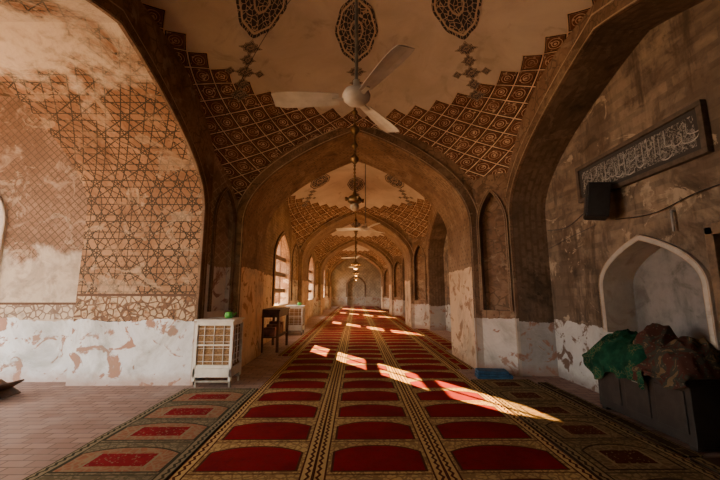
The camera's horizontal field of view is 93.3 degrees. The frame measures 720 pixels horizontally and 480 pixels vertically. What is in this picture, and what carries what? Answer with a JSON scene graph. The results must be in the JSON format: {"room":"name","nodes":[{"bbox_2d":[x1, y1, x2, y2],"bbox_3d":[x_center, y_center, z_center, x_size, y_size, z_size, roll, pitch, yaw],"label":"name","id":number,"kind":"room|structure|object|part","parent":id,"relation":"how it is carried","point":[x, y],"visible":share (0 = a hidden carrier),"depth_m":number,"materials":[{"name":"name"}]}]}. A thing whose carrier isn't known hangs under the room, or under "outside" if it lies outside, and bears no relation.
{"room":"mosque","nodes":[
{"label":"mosque","id":0,"kind":"room"},
{"bbox_2d":[0,80,16,96],"bbox_3d":[-7.029,-3.358,3.011,4.600,0.150,7.100,0,-9,-1],"label":"ceiling","id":1,"kind":"structure","parent":0,"point":[5,91],"depth_m":6.35,"materials":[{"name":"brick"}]},
{"bbox_2d":[0,97,86,381],"bbox_3d":[-7.173,-0.547,6.344,5.000,6.000,0.457,0,-9,-1],"label":"wall","id":2,"kind":"structure","parent":0,"point":[43,199],"depth_m":6.08,"materials":[{"name":"paint"}]},
{"bbox_3d":[-7.340,-0.250,6.094,1.940,2.338,0.057,0,-9,-1],"label":"moulding","id":3,"kind":"part","parent":2,"relation":"part of","materials":[{"name":"paint"}]},
{"bbox_2d":[0,0,214,385],"bbox_3d":[-3.730,-1.590,2.830,2.000,7.000,7.200,0,-9,-1],"label":"wall","id":4,"kind":"structure","parent":0,"point":[68,62],"depth_m":5.56,"materials":[{"name":"brown paint"}]},
{"bbox_2d":[86,0,208,384],"bbox_3d":[-2.712,-0.310,3.506,0.057,4.672,5.100,0,-9,-1],"label":"trim","id":5,"kind":"structure","parent":4,"relation":"attached to","point":[108,7],"depth_m":5.08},
{"bbox_2d":[202,154,237,378],"bbox_3d":[-2.699,-0.099,6.627,0.100,5.200,0.743,-3,-9,19],"label":"wall","id":6,"kind":"structure","parent":0,"point":[223,249],"depth_m":6.64,"materials":[{"name":"paint"}]},
{"bbox_2d":[207,187,236,311],"bbox_3d":[-2.625,0.141,6.565,0.257,2.408,0.588,0,-9,-1],"label":"trim","id":7,"kind":"structure","parent":6,"relation":"attached to","point":[213,245],"depth_m":6.57,"materials":[{"name":"brown paint"}]},
{"bbox_2d":[214,1,289,136],"bbox_3d":[-1.352,-2.566,4.829,0.008,0.941,3.972,8,-12,-41],"label":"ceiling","id":8,"kind":"structure","parent":0,"point":[289,1],"depth_m":5.22,"materials":[{"name":"beige paint"}]},
{"bbox_2d":[263,200,291,343],"bbox_3d":[-2.958,-0.212,11.835,0.357,7.000,6.200,0,-9,-1],"label":"wall","id":9,"kind":"structure","parent":0,"point":[279,227],"depth_m":11.68,"materials":[{"name":"paint"}]},
{"bbox_2d":[274,240,285,304],"bbox_3d":[-3.006,1.119,12.440,0.040,2.450,2.500,0,-9,-1],"label":"window","id":10,"kind":"structure","parent":9,"relation":"in","point":[278,257],"depth_m":12.72,"materials":[{"name":"brown wood"}]},
{"bbox_3d":[-2.817,1.002,12.460,0.057,2.688,2.740,0,-9,-1],"label":"moulding","id":11,"kind":"part","parent":9,"relation":"part of","materials":[{"name":"paint"}]},
{"bbox_2d":[290,230,299,304],"bbox_3d":[-2.791,1.096,14.435,0.100,5.200,0.743,-3,-9,19],"label":"wall","id":12,"kind":"structure","parent":0,"point":[294,301],"depth_m":14.48,"materials":[{"name":"paint"}]},
{"bbox_2d":[291,243,299,300],"bbox_3d":[-2.717,1.336,14.374,0.257,2.408,0.588,0,-9,-1],"label":"trim","id":13,"kind":"structure","parent":12,"relation":"attached to","point":[296,243],"depth_m":14.44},
{"bbox_2d":[307,249,314,318],"bbox_3d":[-3.050,0.983,19.643,0.357,7.000,6.200,0,-9,-1],"label":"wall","id":14,"kind":"structure","parent":0,"point":[311,258],"depth_m":21.23,"materials":[{"name":"paint"}]},
{"bbox_2d":[308,270,310,299],"bbox_3d":[-3.098,2.314,20.248,0.040,2.450,2.500,0,-9,-1],"label":"window","id":15,"kind":"structure","parent":14,"relation":"in","point":[309,281],"depth_m":20.55,"materials":[{"name":"brown wood"}]},
{"bbox_3d":[-2.910,2.197,20.268,0.057,2.688,2.740,0,-9,-1],"label":"moulding","id":16,"kind":"part","parent":14,"relation":"part of","materials":[{"name":"paint"}]},
{"bbox_2d":[313,253,318,315],"bbox_3d":[-2.883,2.291,22.244,0.100,5.200,0.743,-3,-9,19],"label":"wall","id":17,"kind":"structure","parent":0,"point":[315,303],"depth_m":22.16,"materials":[{"name":"paint"}]},
{"bbox_2d":[314,260,318,297],"bbox_3d":[-2.809,2.531,22.182,0.257,2.408,0.588,0,-9,-1],"label":"trim","id":18,"kind":"structure","parent":17,"relation":"attached to","point":[317,260],"depth_m":22.25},
{"bbox_2d":[323,268,325,309],"bbox_3d":[-3.143,2.177,27.452,0.357,7.000,6.200,0,-9,-1],"label":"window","id":19,"kind":"structure","parent":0,"point":[324,268],"depth_m":29.18,"materials":[{"name":"glass"}]},
{"bbox_2d":[325,264,328,309],"bbox_3d":[-2.976,3.486,30.053,0.100,5.200,0.743,-3,-9,19],"label":"wall","id":20,"kind":"structure","parent":0,"point":[326,267],"depth_m":30.07,"materials":[{"name":"paint"}]},
{"bbox_2d":[325,269,328,295],"bbox_3d":[-2.902,3.726,29.991,0.257,2.408,0.588,0,-9,-1],"label":"trim","id":21,"kind":"structure","parent":20,"relation":"attached to","point":[327,269],"depth_m":30.10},
{"bbox_2d":[275,214,418,326],"bbox_3d":[-0.183,0.390,15.771,8.600,7.000,1.700,0,-9,-1],"label":"wall","id":22,"kind":"structure","parent":0,"point":[360,219],"depth_m":15.41,"materials":[{"name":"brown paint"}]},
{"bbox_2d":[331,258,380,305],"bbox_3d":[-0.435,3.653,37.093,8.600,7.000,0.557,0,-9,-1],"label":"wall","id":23,"kind":"structure","parent":0,"point":[345,291],"depth_m":36.81,"materials":[{"name":"paint"}]},
{"bbox_3d":[-0.432,5.429,36.569,2.200,3.330,0.057,0,-9,-1],"label":"moulding","id":24,"kind":"part","parent":23,"relation":"part of","materials":[{"name":"paint"}]},
{"bbox_2d":[327,245,385,270],"bbox_3d":[-0.172,1.111,27.650,5.702,2.431,6.200,0,-9,-1],"label":"ceiling","id":25,"kind":"structure","parent":0,"point":[363,250],"depth_m":30.45,"materials":[{"name":"beige paint"}]},
{"bbox_2d":[314,224,401,262],"bbox_3d":[-0.079,-0.084,19.841,5.702,2.431,6.200,0,-9,-1],"label":"ceiling","id":26,"kind":"structure","parent":0,"point":[322,248],"depth_m":22.49,"materials":[{"name":"beige paint"}]},
{"bbox_2d":[351,222,361,233],"bbox_3d":[-0.193,-0.659,21.161,4.656,0.816,2.534,0,-9,-1],"label":"ceiling medallion","id":27,"kind":"object","parent":26,"relation":"attached to","point":[357,223],"visible":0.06,"depth_m":21.31,"materials":[{"name":"paint"}]},
{"bbox_2d":[319,241,396,314],"bbox_3d":[-0.275,1.585,23.580,8.600,7.000,1.700,0,-9,-1],"label":"wall","id":28,"kind":"structure","parent":0,"point":[385,251],"depth_m":23.17,"materials":[{"name":"brown paint"}]},
{"bbox_2d":[330,254,385,308],"bbox_3d":[-0.368,2.780,31.389,8.600,7.000,1.700,0,-9,-1],"label":"wall","id":29,"kind":"structure","parent":0,"point":[371,257],"depth_m":30.86,"materials":[{"name":"brown paint"}]},
{"bbox_2d":[286,162,431,247],"bbox_3d":[0.013,-1.279,12.033,5.702,2.431,6.200,0,-9,-1],"label":"ceiling","id":30,"kind":"structure","parent":0,"point":[382,199],"depth_m":14.13,"materials":[{"name":"beige paint"}]},
{"bbox_2d":[351,188,359,269],"bbox_3d":[-0.171,-0.506,13.126,0.300,3.291,0.302,-3,-9,21],"label":"hanging lamp","id":31,"kind":"object","parent":30,"relation":"hanging from","point":[355,263],"visible":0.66,"depth_m":12.96,"materials":[{"name":"gold metal"}]},
{"bbox_3d":[-0.171,-0.634,13.146,0.200,3.031,0.200,0,-9,-1],"label":"chain","id":32,"kind":"part","parent":31,"relation":"part of","materials":[{"name":"gold metal"}]},
{"bbox_2d":[300,174,413,207],"bbox_3d":[-0.101,-1.854,13.352,4.656,0.816,2.534,0,-9,-1],"label":"ceiling medallion","id":33,"kind":"object","parent":30,"relation":"attached to","point":[324,179],"visible":0.87,"depth_m":13.04,"materials":[{"name":"paint"}]},
{"bbox_2d":[336,164,382,232],"bbox_3d":[0.043,-1.459,10.879,1.636,2.325,1.715,0,-9,-1],"label":"ceiling fan","id":34,"kind":"object","parent":30,"relation":"hanging from","point":[365,228],"visible":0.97,"depth_m":10.86,"materials":[{"name":"white metal"}]},
{"bbox_3d":[0.176,-1.535,10.961,0.032,2.150,0.032,0,-9,-1],"label":"down rod","id":35,"kind":"part","parent":34,"relation":"part of","materials":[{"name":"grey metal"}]},
{"bbox_2d":[0,306,719,479],"bbox_3d":[-3.178,3.784,14.812,16.000,0.001,45.500,0,-9,-1],"label":"floor","id":36,"kind":"structure","parent":0,"point":[40,425],"depth_m":4.43,"materials":[{"name":"brick"}]},
{"bbox_2d":[0,379,23,398],"bbox_3d":[-5.139,2.119,4.775,0.355,0.203,0.500,0,-9,-1],"label":"low bookstand","id":37,"kind":"object","parent":36,"relation":"on","point":[6,389],"visible":1,"depth_m":4.89,"materials":[{"name":"brown wood"}]},
{"bbox_2d":[22,388,257,479],"bbox_3d":[-2.131,2.005,3.260,1.140,0.021,4.100,0,-9,-1],"label":"rug","id":38,"kind":"object","parent":36,"relation":"on","point":[155,443],"visible":0.96,"depth_m":3.43,"materials":[{"name":"carpet"}]},
{"bbox_2d":[192,317,244,387],"bbox_3d":[-2.359,1.852,5.688,0.650,1.060,0.530,0,-9,-1],"label":"cooler","id":39,"kind":"object","parent":36,"relation":"on","point":[218,341],"visible":1,"depth_m":5.48,"materials":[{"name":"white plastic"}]},
{"bbox_2d":[225,312,236,317],"bbox_3d":[-2.208,1.273,5.769,0.185,0.105,0.150,-5,-10,31],"label":"pot","id":40,"kind":"object","parent":39,"relation":"on","point":[227,314],"visible":0.95,"depth_m":5.72,"materials":[{"name":"plastic"}]},
{"bbox_2d":[168,306,352,479],"bbox_3d":[-1.144,4.275,18.099,1.146,0.021,36.500,0,-9,-1],"label":"carpet","id":41,"kind":"object","parent":36,"relation":"on","point":[276,434],"visible":0.92,"depth_m":3.84,"materials":[{"name":"red carpet"}]},
{"bbox_2d":[261,307,289,352],"bbox_3d":[-2.286,2.388,9.194,0.510,1.060,1.330,0,-9,-1],"label":"wooden table","id":42,"kind":"object","parent":36,"relation":"on","point":[274,329],"visible":0.85,"depth_m":8.67,"materials":[{"name":"brown wood"}]},
{"bbox_2d":[264,321,283,336],"bbox_3d":[-2.321,2.369,9.201,0.280,0.340,1.060,0,-9,-1],"label":"books","id":43,"kind":"object","parent":42,"relation":"on","point":[269,331],"depth_m":8.75,"materials":[{"name":"brown paper"}]},
{"bbox_2d":[285,305,305,334],"bbox_3d":[-2.337,2.877,12.254,0.650,1.020,0.580,0,-9,-1],"label":"cooler","id":44,"kind":"object","parent":36,"relation":"on","point":[296,322],"visible":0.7,"depth_m":12.02,"materials":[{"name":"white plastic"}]},
{"bbox_2d":[278,306,340,355],"bbox_3d":[-1.942,4.864,21.946,0.320,0.021,28.100,0,-9,-1],"label":"rug","id":45,"kind":"object","parent":36,"relation":"on","point":[296,345],"visible":0.87,"depth_m":10.95,"materials":[{"name":"red carpet"}]},
{"bbox_2d":[312,306,448,479],"bbox_3d":[-0.019,4.277,18.112,1.096,0.021,36.500,0,-9,-1],"label":"carpet","id":46,"kind":"object","parent":36,"relation":"on","point":[372,430],"visible":0.92,"depth_m":3.85,"materials":[{"name":"red carpet"}]},
{"bbox_2d":[394,316,404,322],"bbox_3d":[2.391,4.441,19.178,0.520,0.021,5.000,0,-9,-1],"label":"rug","id":47,"kind":"object","parent":36,"relation":"on","point":[401,318],"visible":0.58,"depth_m":19.27,"materials":[{"name":"red carpet"}]},
{"bbox_2d":[375,306,473,368],"bbox_3d":[1.886,4.761,21.273,0.340,0.021,29.550,0,-9,-1],"label":"rug","id":48,"kind":"object","parent":36,"relation":"on","point":[451,359],"visible":0.87,"depth_m":9.21,"materials":[{"name":"red carpet"}]},
{"bbox_2d":[414,329,451,349],"bbox_3d":[2.483,3.246,11.370,0.520,0.021,5.000,0,-9,-1],"label":"rug","id":49,"kind":"object","parent":36,"relation":"on","point":[444,343],"visible":0.86,"depth_m":10.95,"materials":[{"name":"red carpet"}]},
{"bbox_2d":[363,306,598,479],"bbox_3d":[1.131,4.279,18.126,1.196,0.021,36.500,0,-9,-1],"label":"carpet","id":50,"kind":"object","parent":36,"relation":"on","point":[473,436],"visible":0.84,"depth_m":3.85,"materials":[{"name":"red carpet"}]},
{"bbox_2d":[474,368,512,378],"bbox_3d":[2.365,2.374,6.036,0.599,0.131,0.300,-1,-9,7],"label":"mat","id":51,"kind":"object","parent":36,"relation":"on","point":[480,373],"visible":0.99,"depth_m":5.92,"materials":[{"name":"fabric"}]},
{"bbox_2d":[471,379,719,479],"bbox_3d":[2.427,2.035,3.461,1.000,0.021,4.800,0,-9,-1],"label":"rug","id":52,"kind":"object","parent":36,"relation":"on","point":[608,450],"visible":0.93,"depth_m":3.46,"materials":[{"name":"brown carpet"}]},
{"bbox_2d":[538,382,702,457],"bbox_3d":[3.046,2.176,4.377,0.160,0.021,2.560,0,-9,-1],"label":"rug","id":53,"kind":"object","parent":36,"relation":"on","point":[644,432],"visible":0.98,"depth_m":3.81,"materials":[{"name":"brown carpet"}]},
{"bbox_2d":[598,372,719,451],"bbox_3d":[3.362,1.778,3.885,0.440,0.660,1.340,0,-9,-1],"label":"storage chest","id":54,"kind":"object","parent":36,"relation":"on","point":[690,415],"visible":0.78,"depth_m":3.44,"materials":[{"name":"black paint"}]},
{"bbox_2d":[582,323,719,389],"bbox_3d":[3.308,1.361,3.979,0.487,0.762,1.499,0,-9,-1],"label":"cloth","id":55,"kind":"object","parent":54,"relation":"on","point":[656,352],"visible":1,"depth_m":3.77,"materials":[{"name":"green fabric"}]},
{"bbox_2d":[633,323,677,357],"bbox_3d":[3.350,1.203,3.853,0.407,0.489,0.718,0,-9,-1],"label":"blanket","id":56,"kind":"object","parent":55,"relation":"on","point":[656,340],"depth_m":3.84,"materials":[{"name":"fabric"}]},
{"bbox_2d":[632,336,719,388],"bbox_3d":[3.313,1.270,3.556,0.487,0.512,0.635,0,-9,-1],"label":"patchwork quilt","id":57,"kind":"object","parent":55,"relation":"on","point":[673,361],"depth_m":3.45,"materials":[{"name":"fabric"}]},
{"bbox_2d":[690,457,719,474],"bbox_3d":[3.232,1.840,2.185,0.480,0.021,1.800,0,-9,-1],"label":"rug","id":58,"kind":"object","parent":36,"relation":"on","point":[711,463],"visible":1,"depth_m":2.98,"materials":[{"name":"brown carpet"}]},
{"bbox_2d":[238,132,489,368],"bbox_3d":[-0.091,-0.805,7.963,8.600,7.000,1.700,0,-9,-1],"label":"wall","id":59,"kind":"structure","parent":0,"point":[371,151],"depth_m":7.68,"materials":[{"name":"brown paint"}]},
{"bbox_2d":[140,0,596,199],"bbox_3d":[0.106,-2.474,4.224,5.702,2.431,6.200,0,-9,-1],"label":"ceiling","id":60,"kind":"structure","parent":0,"point":[516,40],"depth_m":5.92,"materials":[{"name":"beige paint"}]},
{"bbox_2d":[271,0,414,132],"bbox_3d":[-0.183,-2.496,3.302,1.246,2.524,1.410,0,-9,-1],"label":"ceiling fan","id":61,"kind":"object","parent":60,"relation":"hanging from","point":[356,95],"depth_m":3.10,"materials":[{"name":"white metal"}]},
{"bbox_2d":[345,107,363,210],"bbox_3d":[-0.103,-1.673,6.578,0.300,2.258,0.302,-3,-9,21],"label":"hanging lamp","id":62,"kind":"object","parent":60,"relation":"hanging from","point":[354,200],"visible":0.98,"depth_m":6.50,"materials":[{"name":"gold metal"}]},
{"bbox_3d":[-0.103,-0.622,6.417,0.180,0.130,0.180,0,-9,-1],"label":"glass globe","id":63,"kind":"part","parent":62,"relation":"part of"},
{"bbox_3d":[-0.103,-1.802,6.598,0.200,1.998,0.200,0,-9,-1],"label":"chain","id":64,"kind":"part","parent":62,"relation":"part of","materials":[{"name":"gold metal"}]},
{"bbox_2d":[225,0,491,102],"bbox_3d":[-0.009,-3.049,5.543,4.656,0.816,2.534,0,-9,-1],"label":"ceiling medallion","id":65,"kind":"object","parent":60,"relation":"attached to","point":[459,18],"visible":0.88,"depth_m":5.27,"materials":[{"name":"paint"}]},
{"bbox_2d":[383,265,388,308],"bbox_3d":[2.423,3.517,30.256,0.743,5.200,0.160,-8,-12,41],"label":"wall","id":66,"kind":"structure","parent":0,"point":[386,298],"depth_m":30.22,"materials":[{"name":"brown paint"}]},
{"bbox_2d":[328,253,383,308],"bbox_3d":[-0.337,3.556,30.381,5.060,5.160,0.057,0,-9,-1],"label":"trim","id":67,"kind":"structure","parent":66,"relation":"attached to","point":[350,254],"depth_m":30.48,"materials":[{"name":"brown paint"}]},
{"bbox_2d":[393,256,402,315],"bbox_3d":[2.515,2.322,22.447,0.743,5.200,0.160,-8,-12,41],"label":"wall","id":68,"kind":"structure","parent":0,"point":[398,311],"depth_m":22.33,"materials":[{"name":"brown paint"}]},
{"bbox_2d":[318,239,393,314],"bbox_3d":[-0.245,2.362,22.573,5.060,5.160,0.057,0,-9,-1],"label":"trim","id":69,"kind":"structure","parent":68,"relation":"attached to","point":[328,254],"depth_m":22.69,"materials":[{"name":"brown paint"}]},
{"bbox_2d":[393,261,401,297],"bbox_3d":[2.444,2.553,22.330,0.485,2.408,0.448,0,-9,-1],"label":"trim","id":70,"kind":"structure","parent":68,"relation":"attached to","point":[396,261],"depth_m":22.35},
{"bbox_2d":[402,255,404,315],"bbox_3d":[3.042,0.993,19.713,0.657,7.000,6.200,0,-9,-1],"label":"wall","id":71,"kind":"structure","parent":0,"point":[403,272],"depth_m":21.62,"materials":[{"name":"brown paint"}]},
{"bbox_3d":[2.742,2.126,19.537,0.057,4.707,4.760,0,-9,-1],"label":"moulding","id":72,"kind":"part","parent":71,"relation":"part of","materials":[{"name":"paint"}]},
{"bbox_2d":[412,237,428,328],"bbox_3d":[2.608,1.127,14.639,0.743,5.200,0.160,-8,-12,41],"label":"wall","id":73,"kind":"structure","parent":0,"point":[421,306],"depth_m":14.52,"materials":[{"name":"brown paint"}]},
{"bbox_2d":[298,212,414,327],"bbox_3d":[-0.153,1.167,14.764,5.060,5.160,0.057,0,-9,-1],"label":"trim","id":74,"kind":"structure","parent":73,"relation":"attached to","point":[339,218],"depth_m":14.90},
{"bbox_2d":[413,244,426,300],"bbox_3d":[2.536,1.358,14.522,0.485,2.408,0.448,0,-9,-1],"label":"trim","id":75,"kind":"structure","parent":73,"relation":"attached to","point":[418,244],"depth_m":14.55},
{"bbox_2d":[426,205,450,331],"bbox_3d":[3.135,-0.202,11.905,0.657,7.000,6.200,0,-9,-1],"label":"wall","id":76,"kind":"structure","parent":0,"point":[439,315],"depth_m":13.70,"materials":[{"name":"brown paint"}]},
{"bbox_3d":[2.834,0.931,11.728,0.057,4.707,4.760,0,-9,-1],"label":"moulding","id":77,"kind":"part","parent":76,"relation":"part of","materials":[{"name":"paint"}]},
{"bbox_2d":[472,171,518,375],"bbox_3d":[2.700,-0.068,6.830,0.743,5.200,0.160,-8,-12,41],"label":"wall","id":78,"kind":"structure","parent":0,"point":[499,332],"depth_m":6.73,"materials":[{"name":"brown paint"}]},
{"bbox_2d":[231,127,484,367],"bbox_3d":[-0.060,-0.028,6.956,5.060,5.160,0.057,0,-9,-1],"label":"trim","id":79,"kind":"structure","parent":78,"relation":"attached to","point":[242,206],"depth_m":7.08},
{"bbox_2d":[476,189,513,310],"bbox_3d":[2.629,0.164,6.713,0.485,2.408,0.448,0,-9,-1],"label":"trim","id":80,"kind":"structure","parent":78,"relation":"attached to","point":[489,191],"depth_m":6.73,"materials":[{"name":"brown paint"}]},
{"bbox_2d":[506,0,704,376],"bbox_3d":[3.264,-1.550,3.093,0.707,7.000,7.570,0,-9,-1],"label":"wall","id":81,"kind":"structure","parent":0,"point":[587,60],"depth_m":5.76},
{"bbox_3d":[2.927,-0.391,3.888,0.057,4.950,5.640,0,-9,-1],"label":"arch moulding","id":82,"kind":"part","parent":81,"relation":"part of","materials":[{"name":"paint"}]},
{"bbox_2d":[599,234,719,349],"bbox_3d":[3.572,0.570,4.255,0.057,1.300,1.580,0,-9,-1],"label":"trim","id":83,"kind":"structure","parent":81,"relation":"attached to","point":[704,275],"depth_m":3.78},
{"bbox_2d":[545,0,719,392],"bbox_3d":[3.815,-1.524,3.263,0.400,7.000,7.900,0,-9,-1],"label":"wall","id":84,"kind":"structure","parent":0,"point":[676,64],"depth_m":4.51,"materials":[{"name":"brown paint"}]},
{"bbox_2d":[547,213,583,230],"bbox_3d":[3.559,-0.330,5.758,0.022,0.218,1.402,0,-9,-1],"label":"cable","id":85,"kind":"object","parent":84,"relation":"attached to","point":[583,213],"visible":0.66,"depth_m":5.78,"materials":[{"name":"black plastic"}]},
{"bbox_2d":[583,182,610,220],"bbox_3d":[3.363,-0.536,4.829,0.339,0.509,0.393,-4,-10,27],"label":"loudspeaker","id":86,"kind":"object","parent":84,"relation":"attached to","point":[597,194],"visible":1,"depth_m":4.67,"materials":[{"name":"black plastic"}]},
{"bbox_2d":[583,184,587,218],"bbox_3d":[3.227,-0.550,4.860,0.071,0.437,0.280,-4,-10,27],"label":"grille","id":87,"kind":"object","parent":86,"relation":"attached to","point":[585,216],"depth_m":4.78,"materials":[{"name":"metal"}]},
{"bbox_2d":[575,99,713,202],"bbox_3d":[3.561,-1.030,4.510,0.073,0.580,2.040,0,-9,-1],"label":"calligraphy panel","id":88,"kind":"object","parent":84,"relation":"attached to","point":[685,136],"visible":0.96,"depth_m":4.09,"materials":[{"name":"dark wood"},{"name":"painted board"},{"name":"white paint"}]},
{"bbox_2d":[703,222,719,330],"bbox_3d":[3.539,0.841,2.751,0.145,2.170,1.050,0,-9,-1],"label":"frame","id":89,"kind":"object","parent":84,"relation":"attached to","point":[711,231],"visible":1,"depth_m":3.32,"materials":[{"name":"brown wood"}]},
{"bbox_2d":[615,184,719,219],"bbox_3d":[3.578,-0.443,3.752,0.012,0.125,2.001,0,-9,-1],"label":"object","id":90,"kind":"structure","parent":0,"point":[717,184],"depth_m":3.84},
{"bbox_2d":[670,210,675,230],"bbox_3d":[3.572,-0.223,3.870,0.057,0.252,0.024,0,-9,-1],"label":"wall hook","id":91,"kind":"object","parent":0,"point":[671,211],"depth_m":3.87,"materials":[{"name":"grey metal"}]}
]}

